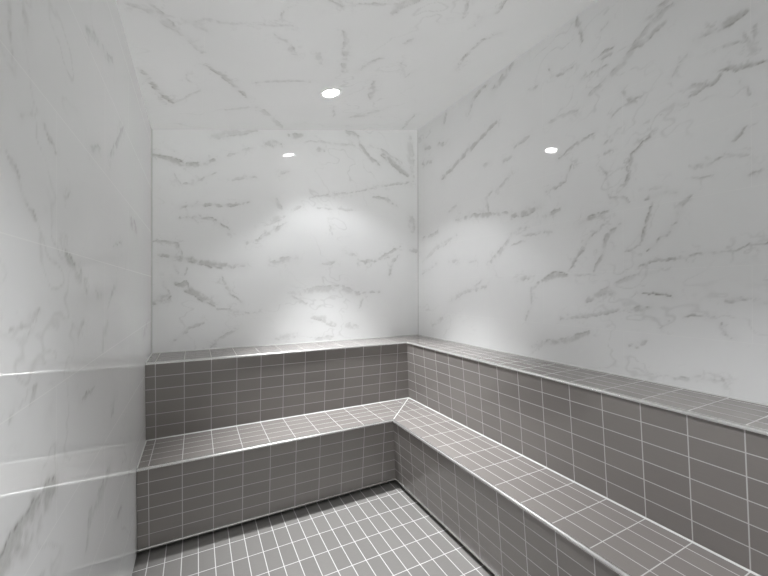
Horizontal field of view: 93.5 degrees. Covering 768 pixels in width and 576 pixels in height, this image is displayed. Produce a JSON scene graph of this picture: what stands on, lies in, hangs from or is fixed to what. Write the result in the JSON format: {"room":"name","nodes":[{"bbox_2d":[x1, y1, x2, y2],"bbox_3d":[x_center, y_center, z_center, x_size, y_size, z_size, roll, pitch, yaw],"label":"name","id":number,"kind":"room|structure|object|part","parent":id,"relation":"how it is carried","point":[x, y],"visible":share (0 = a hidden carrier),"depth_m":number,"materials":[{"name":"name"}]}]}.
{"room":"spa","nodes":[
{"label":"spa","id":0,"kind":"room"},
{"bbox_2d":[0,0,151,575],"bbox_3d":[-0.909,0.119,1.018,0.120,2.600,3.545,0,0,-27],"label":"wall","id":1,"kind":"structure","parent":0,"point":[76,131],"depth_m":0.90,"materials":[{"name":"stone"}]},
{"bbox_2d":[152,129,417,352],"bbox_3d":[-0.670,-0.089,3.073,2.200,3.030,0.120,0,0,-27],"label":"wall","id":2,"kind":"structure","parent":0,"point":[260,237],"depth_m":2.92,"materials":[{"name":"stone"}]},
{"bbox_2d":[151,199,151,352],"bbox_3d":[-1.615,-0.330,2.513,0.005,1.572,0.005,0,0,-27],"label":"trim","id":3,"kind":"structure","parent":2,"relation":"attached to","point":[151,199],"depth_m":2.51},
{"bbox_2d":[417,130,418,333],"bbox_3d":[0.332,-0.544,3.526,0.005,2.000,0.005,0,0,-27],"label":"trim","id":4,"kind":"structure","parent":2,"relation":"attached to","point":[417,130],"depth_m":3.52,"materials":[{"name":"silver metal"}]},
{"bbox_2d":[132,480,494,575],"bbox_3d":[0.151,1.468,1.494,2.440,0.100,3.665,0,0,-27],"label":"floor","id":5,"kind":"structure","parent":0,"point":[381,529],"depth_m":1.99,"materials":[{"name":"tile"}]},
{"bbox_2d":[136,397,760,575],"bbox_3d":[0.089,1.173,1.281,1.890,0.489,3.099,0,0,-27],"label":"tiled bench","id":6,"kind":"object","parent":5,"relation":"on","point":[517,515],"visible":1,"depth_m":2.00,"materials":[{"name":"tile"}]},
{"bbox_3d":[0.029,1.381,1.062,1.582,0.012,2.767,0,0,-27],"label":"trim","id":7,"kind":"part","parent":6,"relation":"part of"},
{"bbox_2d":[145,334,767,575],"bbox_3d":[0.149,0.687,1.497,2.197,0.488,3.422,0,0,-27],"label":"tiled ledge","id":8,"kind":"object","parent":6,"relation":"on","point":[693,463],"visible":1,"depth_m":1.88,"materials":[{"name":"tile"}]},
{"bbox_2d":[116,0,597,129],"bbox_3d":[0.134,-1.402,1.528,2.300,0.597,3.475,0,0,-27],"label":"ceiling","id":9,"kind":"structure","parent":0,"point":[199,64],"depth_m":2.03,"materials":[{"name":"stone"}]},
{"bbox_2d":[320,87,341,98],"bbox_3d":[-0.361,-1.337,2.454,0.152,0.057,0.154,0,0,-2],"label":"recessed light","id":10,"kind":"object","parent":9,"relation":"in","point":[333,92],"visible":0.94,"depth_m":2.46,"materials":[{"name":"white glass"}]},
{"bbox_2d":[418,0,767,403],"bbox_3d":[1.150,-0.096,2.089,0.120,3.030,3.545,0,0,-27],"label":"wall","id":11,"kind":"structure","parent":0,"point":[599,201],"depth_m":1.86,"materials":[{"name":"stone"}]}
]}

